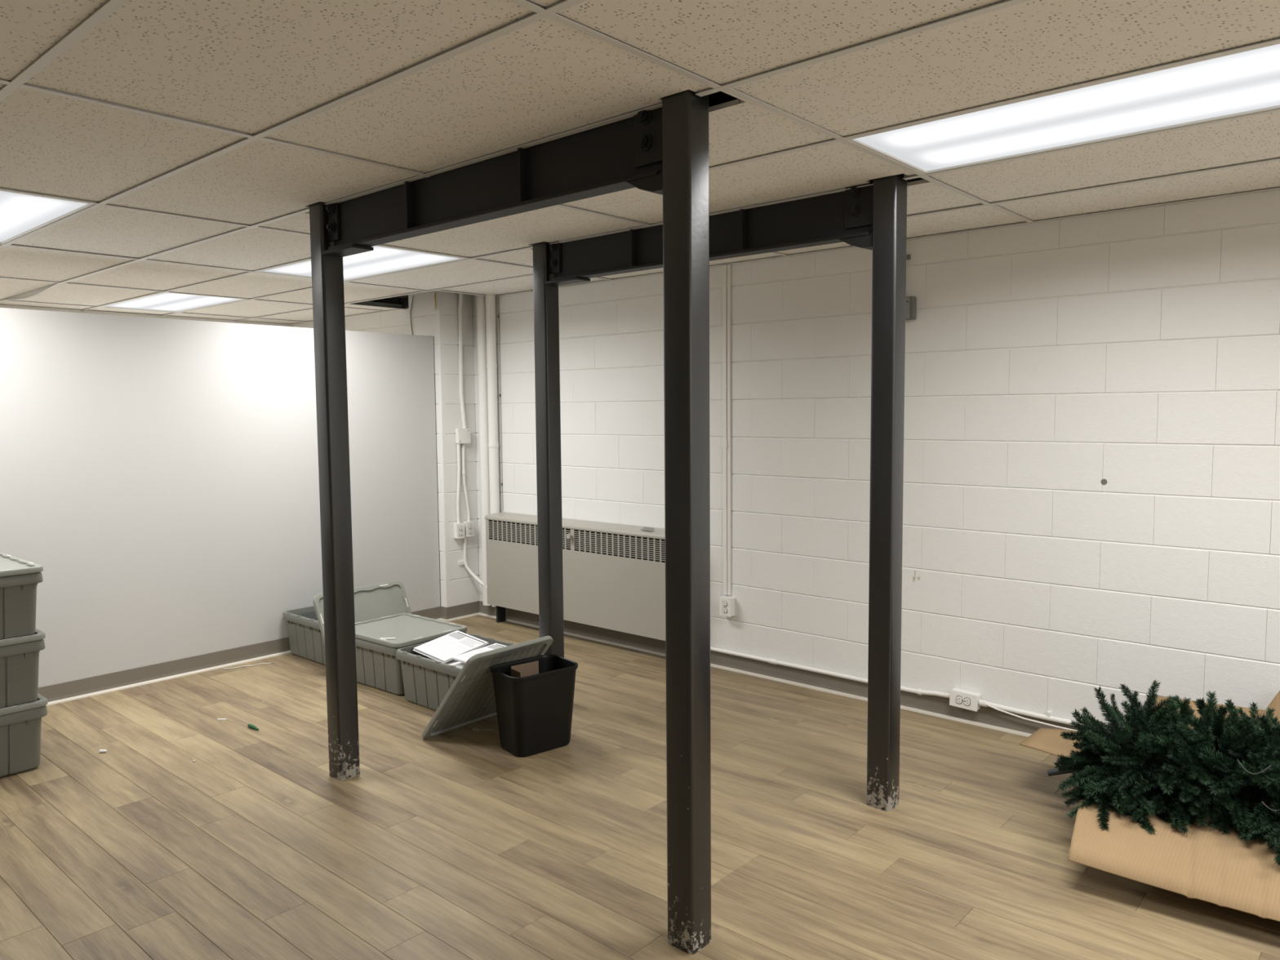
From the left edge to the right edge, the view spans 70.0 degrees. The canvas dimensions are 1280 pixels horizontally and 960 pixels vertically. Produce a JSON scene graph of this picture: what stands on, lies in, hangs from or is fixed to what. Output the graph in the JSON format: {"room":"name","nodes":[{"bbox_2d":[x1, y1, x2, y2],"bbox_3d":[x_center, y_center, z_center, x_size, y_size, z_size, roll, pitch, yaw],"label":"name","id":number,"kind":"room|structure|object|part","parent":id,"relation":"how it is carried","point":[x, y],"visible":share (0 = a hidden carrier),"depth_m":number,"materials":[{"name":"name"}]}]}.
{"room":"basement storage room","nodes":[
{"label":"basement storage room","id":0,"kind":"room"},
{"bbox_2d":[0,304,290,326],"bbox_3d":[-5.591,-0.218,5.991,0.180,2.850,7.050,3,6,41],"label":"wall trim","id":1,"kind":"structure","parent":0,"point":[9,306],"depth_m":7.46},
{"bbox_2d":[0,307,440,687],"bbox_3d":[-3.716,0.206,4.135,0.100,2.056,6.698,3,6,41],"label":"wall","id":2,"kind":"structure","parent":0,"point":[161,476],"depth_m":5.29,"materials":[{"name":"paint"}]},
{"bbox_2d":[37,600,479,706],"bbox_3d":[-3.535,1.176,4.259,0.094,0.100,7.000,3,6,41],"label":"baseboard","id":3,"kind":"structure","parent":2,"relation":"attached to","point":[77,689],"depth_m":5.31,"materials":[{"name":"rubber"}]},
{"bbox_2d":[408,290,479,607],"bbox_3d":[-1.455,-0.364,6.770,0.371,2.750,0.301,3,6,41],"label":"wall","id":4,"kind":"structure","parent":0,"point":[458,586],"depth_m":6.62,"materials":[{"name":"white paint"}]},
{"bbox_2d":[409,295,413,334],"bbox_3d":[-1.662,-1.162,6.675,0.050,0.361,0.007,4,6,44],"label":"wire","id":5,"kind":"object","parent":4,"relation":"attached to","point":[413,295],"visible":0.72,"depth_m":6.68,"materials":[{"name":"grey"}]},
{"bbox_2d":[432,292,436,310],"bbox_3d":[-1.457,-1.266,6.477,0.035,0.127,0.023,3,6,41],"label":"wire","id":6,"kind":"object","parent":4,"relation":"attached to","point":[434,306],"visible":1,"depth_m":6.47,"materials":[{"name":"white paint"}]},
{"bbox_2d":[433,336,440,605],"bbox_3d":[-1.466,-0.053,6.604,0.004,1.956,0.004,3,6,41],"label":"trim","id":7,"kind":"structure","parent":4,"relation":"attached to","point":[433,336],"depth_m":6.60,"materials":[{"name":"grey"}]},
{"bbox_2d":[456,443,460,523],"bbox_3d":[-1.321,0.025,6.644,0.022,0.583,0.039,3,6,41],"label":"conduit","id":8,"kind":"object","parent":4,"relation":"attached to","point":[458,444],"visible":1,"depth_m":6.64,"materials":[{"name":"white metal"}]},
{"bbox_2d":[453,522,465,538],"bbox_3d":[-1.316,0.370,6.657,0.050,0.112,0.072,3,6,41],"label":"outlet box","id":9,"kind":"object","parent":4,"relation":"attached to","point":[459,528],"visible":1,"depth_m":6.64,"materials":[{"name":"white paint"}]},
{"bbox_2d":[455,293,466,428],"bbox_3d":[-1.283,-0.882,6.596,0.076,1.040,0.079,3,6,41],"label":"conduit","id":10,"kind":"object","parent":4,"relation":"attached to","point":[461,366],"visible":0.86,"depth_m":6.61,"materials":[{"name":"white metal"}]},
{"bbox_2d":[455,428,470,443],"bbox_3d":[-1.290,-0.321,6.649,0.041,0.108,0.108,3,6,41],"label":"junction box","id":11,"kind":"object","parent":4,"relation":"attached to","point":[462,435],"visible":1,"depth_m":6.63,"materials":[{"name":"white paint"}]},
{"bbox_2d":[461,443,470,521],"bbox_3d":[-1.276,0.020,6.695,0.029,0.584,0.064,3,6,41],"label":"conduit","id":12,"kind":"object","parent":4,"relation":"attached to","point":[463,470],"visible":1,"depth_m":6.67,"materials":[{"name":"white metal"}]},
{"bbox_2d":[462,520,474,537],"bbox_3d":[-1.260,0.361,6.720,0.050,0.112,0.070,3,6,41],"label":"outlet box","id":13,"kind":"object","parent":4,"relation":"attached to","point":[468,526],"visible":1,"depth_m":6.70,"materials":[{"name":"white paint"}]},
{"bbox_2d":[458,537,487,589],"bbox_3d":[-1.161,0.631,6.666,0.340,0.419,0.063,1,5,20],"label":"conduit","id":14,"kind":"object","parent":4,"relation":"attached to","point":[464,562],"visible":0.81,"depth_m":6.71,"materials":[{"name":"white paint"}]},
{"bbox_2d":[0,614,1279,959],"bbox_3d":[-1.500,1.392,2.514,10.750,0.100,7.050,3,6,41],"label":"floor","id":15,"kind":"structure","parent":0,"point":[455,844],"depth_m":3.24,"materials":[{"name":"brown wood"}]},
{"bbox_2d":[0,705,47,777],"bbox_3d":[-2.922,1.104,3.946,0.602,0.272,0.492,3,6,41],"label":"storage bin","id":16,"kind":"object","parent":15,"relation":"on","point":[20,731],"visible":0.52,"depth_m":3.87,"materials":[{"name":"grey plastic"}]},
{"bbox_2d":[0,693,48,715],"bbox_3d":[-2.923,0.957,3.935,0.608,0.025,0.498,3,6,41],"label":"lid","id":17,"kind":"object","parent":16,"relation":"on","point":[42,701],"visible":0.36,"depth_m":3.86,"materials":[{"name":"grey plastic"}]},
{"bbox_2d":[0,639,44,708],"bbox_3d":[-2.916,0.815,3.922,0.602,0.272,0.492,3,6,41],"label":"storage bin","id":18,"kind":"object","parent":17,"relation":"on","point":[19,663],"visible":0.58,"depth_m":3.84,"materials":[{"name":"grey plastic"}]},
{"bbox_2d":[0,628,45,646],"bbox_3d":[-2.917,0.668,3.910,0.608,0.025,0.498,3,6,41],"label":"lid","id":19,"kind":"object","parent":18,"relation":"on","point":[38,635],"visible":0.38,"depth_m":3.83,"materials":[{"name":"grey plastic"}]},
{"bbox_2d":[0,572,43,639],"bbox_3d":[-2.910,0.526,3.897,0.602,0.272,0.492,3,6,41],"label":"storage bin","id":20,"kind":"object","parent":19,"relation":"on","point":[18,593],"visible":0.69,"depth_m":3.82,"materials":[{"name":"grey plastic"}]},
{"bbox_2d":[0,553,43,577],"bbox_3d":[-2.911,0.379,3.886,0.608,0.025,0.498,3,6,41],"label":"lid","id":21,"kind":"object","parent":20,"relation":"on","point":[10,565],"visible":1,"depth_m":3.91,"materials":[{"name":"grey plastic"}]},
{"bbox_3d":[-2.911,0.376,3.886,0.556,0.001,0.446,3,6,41],"label":"panel","id":22,"kind":"part","parent":21,"relation":"part of","materials":[{"name":"grey plastic"}]},
{"bbox_2d":[98,749,106,752],"bbox_3d":[-2.416,1.220,4.109,0.034,0.016,0.013,-2,5,-16],"label":"scrap","id":23,"kind":"object","parent":15,"relation":"on","point":[100,750],"visible":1,"depth_m":4.11,"materials":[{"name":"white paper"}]},
{"bbox_2d":[222,662,271,669],"bbox_3d":[-2.359,1.117,5.487,0.265,0.009,0.032,-3,5,-28],"label":"tie","id":24,"kind":"object","parent":15,"relation":"on","point":[264,663],"visible":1,"depth_m":5.48,"materials":[{"name":"white plastic"}]},
{"bbox_2d":[247,724,258,730],"bbox_3d":[-1.867,1.191,4.406,0.095,0.018,0.018,3,6,38],"label":"cap","id":25,"kind":"object","parent":15,"relation":"on","point":[251,726],"visible":1,"depth_m":4.40,"materials":[{"name":"plastic"}]},
{"bbox_2d":[282,605,325,665],"bbox_3d":[-1.873,0.958,5.737,0.602,0.272,0.492,3,6,41],"label":"storage bin","id":26,"kind":"object","parent":15,"relation":"on","point":[305,638],"visible":0.3,"depth_m":5.62,"materials":[{"name":"grey plastic"}]},
{"bbox_2d":[309,201,359,781],"bbox_3d":[-1.250,0.007,3.741,0.096,2.470,0.096,3,6,41],"label":"steel post","id":27,"kind":"object","parent":15,"relation":"on","point":[327,271],"visible":0.88,"depth_m":3.71,"materials":[{"name":"black metal"}]},
{"bbox_2d":[312,581,411,645],"bbox_3d":[-1.626,0.883,5.490,0.229,0.458,0.608,3,6,41],"label":"lid","id":28,"kind":"object","parent":15,"relation":"on","point":[373,602],"visible":0.4,"depth_m":5.58,"materials":[{"name":"grey plastic"}]},
{"bbox_3d":[-1.624,0.881,5.488,0.005,0.446,0.556,-29,-15,39],"label":"panel","id":29,"kind":"part","parent":28,"relation":"part of","materials":[{"name":"grey plastic"}]},
{"bbox_2d":[355,631,466,694],"bbox_3d":[-1.355,0.994,5.200,0.602,0.272,0.492,3,6,39],"label":"storage bin","id":30,"kind":"object","parent":15,"relation":"on","point":[378,667],"visible":0.27,"depth_m":4.96,"materials":[{"name":"grey plastic"}]},
{"bbox_2d":[355,613,466,647],"bbox_3d":[-1.356,0.847,5.189,0.608,0.025,0.498,3,6,39],"label":"lid","id":31,"kind":"object","parent":30,"relation":"on","point":[408,629],"visible":0.88,"depth_m":5.16,"materials":[{"name":"grey plastic"}]},
{"bbox_2d":[395,633,513,711],"bbox_3d":[-0.909,1.022,4.788,0.602,0.272,0.492,3,6,41],"label":"storage bin","id":32,"kind":"object","parent":15,"relation":"on","point":[427,682],"visible":0.3,"depth_m":4.67,"materials":[{"name":"grey plastic"}]},
{"bbox_2d":[427,657,465,667],"bbox_3d":[-0.904,1.046,4.776,0.390,0.210,0.335,3,6,41],"label":"pile","id":33,"kind":"object","parent":32,"relation":"in","point":[455,663],"visible":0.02,"depth_m":4.71,"materials":[{"name":"white paper"}]},
{"bbox_2d":[413,630,488,662],"bbox_3d":[-1.009,0.888,4.877,0.256,0.080,0.309,3,6,39],"label":"paper stack","id":34,"kind":"object","parent":33,"relation":"on","point":[442,649],"visible":0.99,"depth_m":4.86,"materials":[{"name":"grey paper"}]},
{"bbox_3d":[-1.000,0.852,4.989,0.094,0.001,0.051,12,19,37],"label":"grey panel","id":35,"kind":"part","parent":34,"relation":"part of","materials":[{"name":"grey paper"}]},
{"bbox_2d":[451,643,506,662],"bbox_3d":[-0.776,0.909,4.729,0.247,0.032,0.310,3,6,38],"label":"paper stack","id":36,"kind":"object","parent":32,"relation":"in","point":[463,658],"visible":0.27,"depth_m":4.76,"materials":[{"name":"grey paper"}]},
{"bbox_3d":[-0.765,0.888,4.843,0.091,0.002,0.052,7,9,37],"label":"grey panel","id":37,"kind":"part","parent":36,"relation":"part of","materials":[{"name":"grey paper"}]},
{"bbox_2d":[471,728,493,730],"bbox_3d":[-0.750,1.190,4.351,0.105,0.003,0.028,0,4,10],"label":"tie","id":38,"kind":"object","parent":15,"relation":"on","point":[473,728],"visible":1,"depth_m":4.35,"materials":[{"name":"black plastic"}]},
{"bbox_2d":[422,635,553,739],"bbox_3d":[-0.713,0.975,4.283,0.408,0.474,0.498,3,6,41],"label":"lid","id":39,"kind":"object","parent":15,"relation":"on","point":[470,699],"visible":0.8,"depth_m":4.22,"materials":[{"name":"grey plastic"}]},
{"bbox_2d":[489,653,577,756],"bbox_3d":[-0.476,1.022,4.138,0.358,0.372,0.262,-4,6,-38],"label":"trash can","id":40,"kind":"object","parent":15,"relation":"on","point":[534,712],"visible":1,"depth_m":4.05,"materials":[{"name":"black plastic"}]},
{"bbox_2d":[511,660,538,677],"bbox_3d":[-0.493,1.010,4.150,0.145,0.335,0.109,-4,6,-38],"label":"cardboard piece","id":41,"kind":"object","parent":40,"relation":"in","point":[529,668],"visible":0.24,"depth_m":4.18,"materials":[{"name":"brown cardboard"}]},
{"bbox_3d":[-0.554,1.018,4.114,0.004,0.325,0.080,-4,6,-39],"label":"panel","id":42,"kind":"part","parent":41,"relation":"part of","materials":[{"name":"brown cardboard"}]},
{"bbox_2d":[532,241,564,657],"bbox_3d":[-0.462,-0.068,4.633,0.096,2.470,0.096,3,6,41],"label":"steel post","id":43,"kind":"object","parent":15,"relation":"on","point":[546,307],"visible":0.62,"depth_m":4.59,"materials":[{"name":"black metal"}]},
{"bbox_2d":[545,179,873,285],"bbox_3d":[0.218,-1.064,3.941,1.748,0.334,0.093,3,6,41],"label":"steel beam","id":44,"kind":"structure","parent":43,"relation":"attached to","point":[846,216],"depth_m":3.74,"materials":[{"name":"black metal"}]},
{"bbox_3d":[-0.353,-0.969,4.453,0.224,0.013,0.093,3,6,41],"label":"seat plate","id":45,"kind":"part","parent":44,"relation":"part of","materials":[{"name":"grey paint"}]},
{"bbox_3d":[0.823,-0.884,3.421,0.138,0.044,0.075,3,6,41],"label":"seat plate","id":46,"kind":"part","parent":44,"relation":"part of","materials":[{"name":"grey paint"}]},
{"bbox_2d":[484,511,665,640],"bbox_3d":[-0.409,0.661,6.006,1.788,0.804,0.186,3,6,41],"label":"wall heater","id":47,"kind":"object","parent":15,"relation":"on","point":[614,574],"depth_m":5.85,"materials":[{"name":"metal"}]},
{"bbox_3d":[-0.454,0.364,5.918,0.036,0.036,0.033,3,6,41],"label":"knob","id":48,"kind":"part","parent":47,"relation":"part of","materials":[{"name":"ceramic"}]},
{"bbox_3d":[0.044,0.297,5.550,0.090,0.017,0.029,4,6,45],"label":"metal bracket","id":49,"kind":"part","parent":47,"relation":"part of","materials":[{"name":"silver metal"}]},
{"bbox_2d":[662,89,711,954],"bbox_3d":[0.131,0.088,2.517,0.096,2.470,0.096,3,6,41],"label":"steel post","id":50,"kind":"object","parent":15,"relation":"on","point":[685,113],"visible":0.89,"depth_m":2.48,"materials":[{"name":"black metal"}]},
{"bbox_2d":[321,106,662,257],"bbox_3d":[-0.570,-0.989,3.049,1.748,0.334,0.093,3,6,41],"label":"steel beam","id":51,"kind":"structure","parent":50,"relation":"attached to","point":[626,153],"depth_m":2.90,"materials":[{"name":"black metal"}]},
{"bbox_3d":[-1.141,-0.894,3.561,0.224,0.013,0.093,3,6,41],"label":"seat plate","id":52,"kind":"part","parent":51,"relation":"part of","materials":[{"name":"grey paint"}]},
{"bbox_3d":[0.035,-0.809,2.528,0.138,0.044,0.075,3,6,41],"label":"seat plate","id":53,"kind":"part","parent":51,"relation":"part of","materials":[{"name":"grey paint"}]},
{"bbox_2d":[866,173,906,811],"bbox_3d":[0.920,0.013,3.408,0.096,2.470,0.096,3,6,41],"label":"steel post","id":54,"kind":"object","parent":15,"relation":"on","point":[890,193],"visible":0.88,"depth_m":3.37,"materials":[{"name":"black metal"}]},
{"bbox_2d":[1019,690,1279,921],"bbox_3d":[2.170,1.050,2.971,1.835,0.445,1.257,3,6,41],"label":"cardboard box","id":55,"kind":"object","parent":15,"relation":"on","point":[1205,864],"visible":0.52,"depth_m":2.82,"materials":[{"name":"beige cardboard"}]},
{"bbox_2d":[1047,680,1279,866],"bbox_3d":[2.058,0.994,3.027,1.328,0.524,0.893,3,6,41],"label":"artificial tree","id":56,"kind":"object","parent":55,"relation":"in","point":[1231,768],"visible":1,"depth_m":3.04,"materials":[{"name":"plastic pine needle"},{"name":"metal"}]},
{"bbox_3d":[1.905,0.893,2.841,0.023,0.038,0.095,-4,5,-36],"label":"light cord","id":57,"kind":"part","parent":56,"relation":"part of","materials":[{"name":"grey plastic"}]},
{"bbox_3d":[1.917,0.967,2.737,0.088,0.049,0.022,1,5,21],"label":"light cord","id":58,"kind":"part","parent":56,"relation":"part of","materials":[{"name":"grey plastic"}]},
{"bbox_2d":[0,0,1279,324],"bbox_3d":[-1.522,-1.225,2.313,10.750,0.551,7.050,3,6,41],"label":"ceiling","id":59,"kind":"structure","parent":0,"point":[202,136],"depth_m":2.51,"materials":[{"name":"tile"}]},
{"bbox_2d":[0,190,94,244],"bbox_3d":[-2.777,-1.134,3.743,1.224,0.100,0.584,3,6,41],"label":"ceiling light","id":60,"kind":"object","parent":59,"relation":"attached to","point":[20,214],"visible":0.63,"depth_m":3.71,"materials":[{"name":"white paint"}]},
{"bbox_2d":[102,292,244,312],"bbox_3d":[-3.469,-1.359,6.762,1.224,0.100,0.564,3,6,41],"label":"ceiling light","id":61,"kind":"object","parent":59,"relation":"attached to","point":[165,302],"visible":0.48,"depth_m":6.78,"materials":[{"name":"white paint"}]},
{"bbox_2d":[259,245,464,281],"bbox_3d":[-1.578,-1.248,5.100,1.224,0.100,0.564,3,6,41],"label":"ceiling light","id":62,"kind":"object","parent":59,"relation":"attached to","point":[380,260],"visible":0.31,"depth_m":5.07,"materials":[{"name":"white paint"}]},
{"bbox_2d":[847,43,1279,173],"bbox_3d":[1.279,-1.081,2.592,1.234,0.100,0.564,3,6,41],"label":"ceiling light","id":63,"kind":"object","parent":59,"relation":"attached to","point":[1247,82],"visible":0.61,"depth_m":2.59,"materials":[{"name":"white paint"}]},
{"bbox_2d":[290,177,1279,726],"bbox_3d":[0.850,-0.204,5.082,10.750,2.850,0.201,3,6,41],"label":"wall","id":64,"kind":"structure","parent":0,"point":[1137,350],"depth_m":4.25,"materials":[{"name":"white brick"}]},
{"bbox_2d":[475,295,491,605],"bbox_3d":[-1.125,-0.381,6.614,0.087,2.598,0.085,3,6,41],"label":"pipe","id":65,"kind":"object","parent":64,"relation":"attached to","point":[480,300],"visible":0.66,"depth_m":6.58,"materials":[{"name":"white metal"}]},
{"bbox_2d":[485,293,502,607],"bbox_3d":[-1.051,-0.377,6.556,0.078,2.598,0.081,3,6,41],"label":"pipe","id":66,"kind":"object","parent":64,"relation":"attached to","point":[491,323],"visible":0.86,"depth_m":6.52,"materials":[{"name":"white metal"}]},
{"bbox_2d":[498,312,502,493],"bbox_3d":[-0.998,-0.556,6.546,0.004,1.560,0.002,3,6,41],"label":"wire","id":67,"kind":"object","parent":64,"relation":"attached to","point":[499,313],"visible":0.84,"depth_m":6.54,"materials":[{"name":"grey"}]},
{"bbox_2d":[721,264,731,595],"bbox_3d":[0.496,-0.275,5.243,0.052,1.892,0.018,3,6,41],"label":"raceway","id":68,"kind":"object","parent":64,"relation":"attached to","point":[726,442],"visible":1,"depth_m":5.24,"materials":[{"name":"white paint"}]},
{"bbox_2d":[719,595,734,617],"bbox_3d":[0.504,0.732,5.296,0.082,0.112,0.055,3,6,41],"label":"outlet box","id":69,"kind":"object","parent":64,"relation":"attached to","point":[726,604],"visible":1,"depth_m":5.28,"materials":[{"name":"white paint"}]},
{"bbox_2d":[721,600,727,606],"bbox_3d":[0.489,0.714,5.277,0.040,0.030,0.001,3,6,41],"label":"receptacle","id":70,"kind":"object","parent":69,"relation":"attached to","point":[724,603],"depth_m":5.27,"materials":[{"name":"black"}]},
{"bbox_2d":[721,607,727,613],"bbox_3d":[0.488,0.753,5.279,0.040,0.030,0.006,3,6,41],"label":"receptacle","id":71,"kind":"object","parent":69,"relation":"attached to","point":[724,610],"depth_m":5.28,"materials":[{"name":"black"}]},
{"bbox_2d":[479,600,1078,737],"bbox_3d":[1.803,1.133,4.202,8.040,0.100,0.024,3,6,41],"label":"baseboard","id":72,"kind":"structure","parent":64,"relation":"attached to","point":[987,717],"depth_m":5.00,"materials":[{"name":"rubber"}]},
{"bbox_2d":[710,646,950,697],"bbox_3d":[0.924,1.023,4.963,1.587,0.040,0.035,3,6,41],"label":"conduit","id":73,"kind":"object","parent":64,"relation":"attached to","point":[919,691],"visible":0.92,"depth_m":4.92,"materials":[{"name":"white metal"}]},
{"bbox_2d":[906,254,911,259],"bbox_3d":[1.305,-1.034,4.464,0.029,0.280,0.016,3,6,41],"label":"conduit","id":74,"kind":"object","parent":64,"relation":"attached to","point":[908,256],"visible":0.28,"depth_m":4.45,"materials":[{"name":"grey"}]},
{"bbox_2d":[905,296,916,319],"bbox_3d":[1.296,-0.839,4.471,0.104,0.110,0.044,3,6,41],"label":"switch box","id":75,"kind":"object","parent":64,"relation":"attached to","point":[910,301],"visible":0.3,"depth_m":4.44,"materials":[{"name":"metal"}]},
{"bbox_2d":[912,570,919,582],"bbox_3d":[1.375,0.477,4.541,0.041,0.064,0.001,3,6,41],"label":"wall mark","id":76,"kind":"object","parent":64,"relation":"attached to","point":[913,577],"depth_m":4.55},
{"bbox_2d":[949,688,981,711],"bbox_3d":[1.562,1.053,4.385,0.135,0.078,0.060,6,7,41],"label":"outlet box","id":77,"kind":"object","parent":64,"relation":"attached to","point":[960,698],"visible":1,"depth_m":4.37,"materials":[{"name":"white paint"}]},
{"bbox_2d":[955,695,962,703],"bbox_3d":[1.531,1.053,4.380,0.031,0.040,0.001,3,6,41],"label":"receptacle","id":78,"kind":"object","parent":77,"relation":"attached to","point":[958,698],"depth_m":4.38,"materials":[{"name":"white plastic"}]},
{"bbox_2d":[964,697,970,706],"bbox_3d":[1.560,1.056,4.354,0.031,0.040,0.001,3,6,41],"label":"receptacle","id":79,"kind":"object","parent":77,"relation":"attached to","point":[966,700],"depth_m":4.35,"materials":[{"name":"white plastic"}]},
{"bbox_2d":[978,699,1077,725],"bbox_3d":[3.179,1.151,2.978,4.159,0.042,0.040,3,6,41],"label":"conduit","id":80,"kind":"object","parent":64,"relation":"attached to","point":[1048,717],"visible":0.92,"depth_m":4.20,"materials":[{"name":"white metal"}]},
{"bbox_2d":[986,703,1076,730],"bbox_3d":[2.471,1.132,3.587,2.226,0.054,0.013,3,6,41],"label":"cable","id":81,"kind":"object","parent":80,"relation":"hanging from","point":[993,707],"visible":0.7,"depth_m":4.18,"materials":[{"name":"white paint"}]},
{"bbox_2d":[1101,479,1106,484],"bbox_3d":[2.006,0.008,3.948,0.025,0.026,0.006,3,6,41],"label":"wall anchor","id":82,"kind":"object","parent":64,"relation":"attached to","point":[1104,482],"visible":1,"depth_m":3.94,"materials":[{"name":"grey metal"}]}
]}

